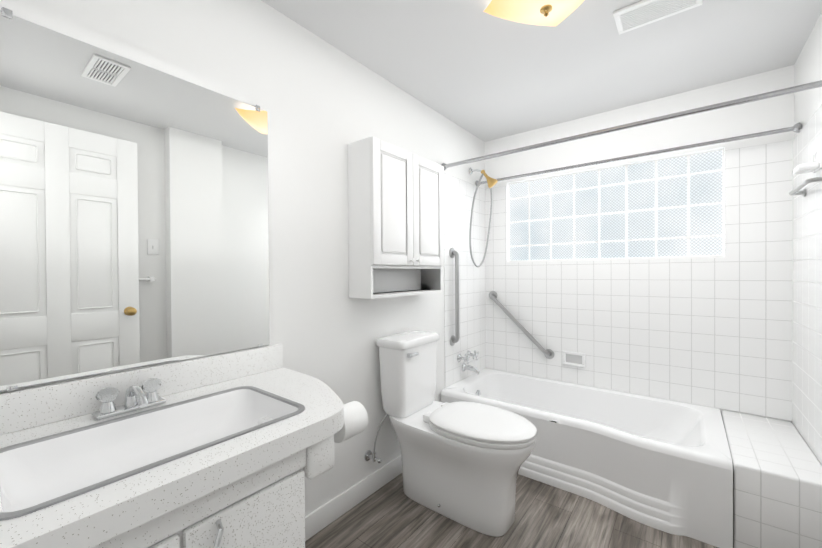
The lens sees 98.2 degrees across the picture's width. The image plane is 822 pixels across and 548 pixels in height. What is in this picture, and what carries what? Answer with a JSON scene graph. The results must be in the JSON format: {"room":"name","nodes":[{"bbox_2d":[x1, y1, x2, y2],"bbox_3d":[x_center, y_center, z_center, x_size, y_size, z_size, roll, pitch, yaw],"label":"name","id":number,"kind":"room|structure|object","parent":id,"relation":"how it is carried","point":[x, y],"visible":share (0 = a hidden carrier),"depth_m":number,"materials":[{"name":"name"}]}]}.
{"room":"bathroom","nodes":[
{"label":"bathroom","id":0,"kind":"room"},
{"bbox_2d":[0,0,484,515],"bbox_3d":[-0.253,0.066,1.998,0.120,2.369,3.343,0,1,38],"label":"wall","id":1,"kind":"structure","parent":0,"point":[320,100],"depth_m":1.63,"materials":[{"name":"white paint"}]},
{"bbox_2d":[0,7,269,391],"bbox_3d":[-0.868,-0.190,1.097,0.009,0.967,0.922,0,1,38],"label":"mirror","id":2,"kind":"object","parent":1,"relation":"attached to","point":[134,233],"visible":1,"depth_m":1.07,"materials":[{"name":"white mirror"}]},
{"bbox_2d":[305,455,401,540],"bbox_3d":[-0.248,1.138,1.893,0.014,0.105,1.482,0,1,38],"label":"baseboard","id":3,"kind":"structure","parent":1,"relation":"attached to","point":[320,518],"depth_m":1.81,"materials":[{"name":"white paint"}]},
{"bbox_2d":[364,414,386,462],"bbox_3d":[-0.181,0.880,1.913,0.096,0.248,0.106,0,1,38],"label":"water supply valve","id":4,"kind":"object","parent":1,"relation":"attached to","point":[368,455],"visible":1,"depth_m":1.90,"materials":[{"name":"silver metal"}]},
{"bbox_2d":[348,136,443,298],"bbox_3d":[-0.046,-0.277,1.999,0.203,0.781,0.631,0,1,38],"label":"upper cabinet","id":5,"kind":"object","parent":1,"relation":"attached to","point":[395,208],"visible":1,"depth_m":1.84,"materials":[{"name":"white wood"}]},
{"bbox_2d":[444,173,485,387],"bbox_3d":[0.437,0.038,2.786,0.006,1.527,0.652,0,1,38],"label":"wall tiles","id":6,"kind":"structure","parent":1,"relation":"attached to","point":[458,196],"depth_m":2.75,"materials":[{"name":"white tile"}]},
{"bbox_2d":[449,248,459,345],"bbox_3d":[0.325,0.161,2.587,0.058,0.718,0.076,0,1,38],"label":"vertical grab bar","id":7,"kind":"object","parent":6,"relation":"attached to","point":[456,337],"visible":1,"depth_m":2.57,"materials":[{"name":"grey metal"}]},
{"bbox_2d":[457,350,480,374],"bbox_3d":[0.461,0.668,2.697,0.140,0.169,0.228,0,1,38],"label":"tub faucet","id":8,"kind":"object","parent":6,"relation":"attached to","point":[466,359],"visible":1,"depth_m":2.68,"materials":[{"name":"silver metal"}]},
{"bbox_2d":[469,167,497,266],"bbox_3d":[0.564,-0.456,2.773,0.210,0.795,0.252,0,1,38],"label":"shower head","id":9,"kind":"object","parent":6,"relation":"attached to","point":[491,182],"visible":1,"depth_m":2.75},
{"bbox_2d":[476,122,800,185],"bbox_3d":[1.256,-0.746,2.360,1.809,0.052,0.052,0,1,38],"label":"shower rod","id":10,"kind":"object","parent":6,"relation":"attached to","point":[795,128],"visible":0.85,"depth_m":2.14,"materials":[{"name":"silver metal"}]},
{"bbox_2d":[441,80,821,169],"bbox_3d":[0.944,-0.762,1.957,1.809,0.052,0.052,0,1,38],"label":"shower rod","id":11,"kind":"object","parent":1,"relation":"attached to","point":[790,90],"visible":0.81,"depth_m":1.74,"materials":[{"name":"silver metal"}]},
{"bbox_2d":[305,473,718,547],"bbox_3d":[0.467,1.220,1.340,1.822,0.060,3.163,0,1,38],"label":"floor","id":12,"kind":"structure","parent":0,"point":[390,514],"depth_m":1.67,"materials":[{"name":"brown wood"}]},
{"bbox_2d":[0,344,343,547],"bbox_3d":[-0.613,0.748,0.944,0.597,0.905,0.978,0,1,38],"label":"bathroom vanity","id":13,"kind":"object","parent":12,"relation":"on","point":[231,450],"visible":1,"depth_m":0.89,"materials":[{"name":"white stone"}]},
{"bbox_2d":[334,401,367,442],"bbox_3d":[-0.254,0.506,1.188,0.110,0.110,0.218,0,1,38],"label":"toilet paper","id":14,"kind":"object","parent":13,"relation":"attached to","point":[355,418],"visible":0.44,"depth_m":1.20,"materials":[{"name":"white paper"}]},
{"bbox_2d":[376,330,536,536],"bbox_3d":[0.234,0.765,1.843,0.815,0.846,0.384,0,1,38],"label":"toilet","id":15,"kind":"object","parent":12,"relation":"on","point":[463,462],"visible":1,"depth_m":1.74,"materials":[{"name":"white ceramic"}]},
{"bbox_2d":[440,368,732,547],"bbox_3d":[0.998,0.990,2.268,1.512,0.380,0.788,0,1,38],"label":"bathtub","id":16,"kind":"object","parent":12,"relation":"on","point":[665,465],"visible":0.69,"depth_m":1.91,"materials":[{"name":"white ceramic"}]},
{"bbox_2d":[261,0,821,141],"bbox_3d":[0.507,-1.149,1.395,2.062,0.060,3.343,0,1,38],"label":"ceiling","id":17,"kind":"structure","parent":0,"point":[471,67],"depth_m":1.79,"materials":[{"name":"white paint"}]},
{"bbox_2d":[483,0,583,25],"bbox_3d":[0.509,-1.045,1.342,0.350,0.146,0.350,0,0,-13],"label":"ceiling light","id":18,"kind":"object","parent":17,"relation":"attached to","point":[545,12],"visible":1,"depth_m":1.38,"materials":[{"name":"yellow glass"}]},
{"bbox_2d":[613,0,702,34],"bbox_3d":[1.031,-1.117,1.493,0.300,0.011,0.170,0,1,38],"label":"ceiling vent","id":19,"kind":"object","parent":17,"relation":"in","point":[636,15],"visible":0.98,"depth_m":1.51,"materials":[{"name":"white plastic"}]},
{"bbox_2d":[485,65,793,421],"bbox_3d":[1.447,0.051,2.606,1.822,2.369,0.300,0,1,38],"label":"wall","id":20,"kind":"structure","parent":0,"point":[769,114],"depth_m":2.29,"materials":[{"name":"white paint"}]},
{"bbox_2d":[507,256,724,262],"bbox_3d":[1.333,-0.105,2.530,1.344,0.012,0.056,0,1,38],"label":"sill","id":21,"kind":"structure","parent":20,"relation":"attached to","point":[622,259],"depth_m":2.40,"materials":[{"name":"white tile"}]},
{"bbox_2d":[509,149,723,260],"bbox_3d":[1.370,-0.433,2.577,1.344,0.644,0.080,0,1,38],"label":"window","id":22,"kind":"structure","parent":20,"relation":"in","point":[669,207],"depth_m":2.45,"materials":[{"name":"white"}]},
{"bbox_2d":[485,140,792,420],"bbox_3d":[1.353,0.034,2.485,1.810,1.527,0.006,0,1,38],"label":"wall tile","id":23,"kind":"structure","parent":20,"relation":"attached to","point":[713,332],"depth_m":2.23,"materials":[{"name":"white tile"}]},
{"bbox_2d":[489,291,553,358],"bbox_3d":[0.856,0.389,2.834,0.534,0.508,0.057,0,1,38],"label":"diagonal grab bar","id":24,"kind":"object","parent":23,"relation":"attached to","point":[548,353],"visible":1,"depth_m":2.79,"materials":[{"name":"grey metal"}]},
{"bbox_2d":[563,351,585,367],"bbox_3d":[1.186,0.617,2.597,0.155,0.105,0.030,0,1,38],"label":"soap dish","id":25,"kind":"object","parent":23,"relation":"attached to","point":[575,359],"visible":1,"depth_m":2.60,"materials":[{"name":"white ceramic"}]},
{"bbox_2d":[721,410,821,547],"bbox_3d":[1.724,0.990,1.726,0.295,0.380,0.757,0,1,38],"label":"tiled ledge","id":26,"kind":"structure","parent":0,"point":[777,484],"depth_m":1.48,"materials":[{"name":"tile"}]},
{"bbox_2d":[794,12,821,136],"bbox_3d":[1.282,0.065,0.808,0.120,2.369,3.343,0,1,38],"label":"wall","id":27,"kind":"structure","parent":0,"point":[808,69],"depth_m":1.68,"materials":[{"name":"white paint"}]},
{"bbox_2d":[792,104,821,464],"bbox_3d":[1.803,0.227,1.583,0.006,1.906,0.883,0,1,38],"label":"wall tiles","id":28,"kind":"structure","parent":27,"relation":"attached to","point":[807,329],"depth_m":1.68,"materials":[{"name":"white tile"}]},
{"bbox_2d":[789,177,821,196],"bbox_3d":[1.777,-0.395,1.604,0.059,0.040,0.375,0,1,38],"label":"grab bar","id":29,"kind":"object","parent":28,"relation":"attached to","point":[795,191],"visible":1,"depth_m":1.59,"materials":[{"name":"grey metal"}]},
{"bbox_2d":[792,148,821,174],"bbox_3d":[1.729,-0.490,1.555,0.075,0.082,0.120,0,1,38],"label":"towel","id":30,"kind":"object","parent":28,"relation":"attached to","point":[815,166],"visible":1,"depth_m":1.52,"materials":[{"name":"white fabric"}]}
]}

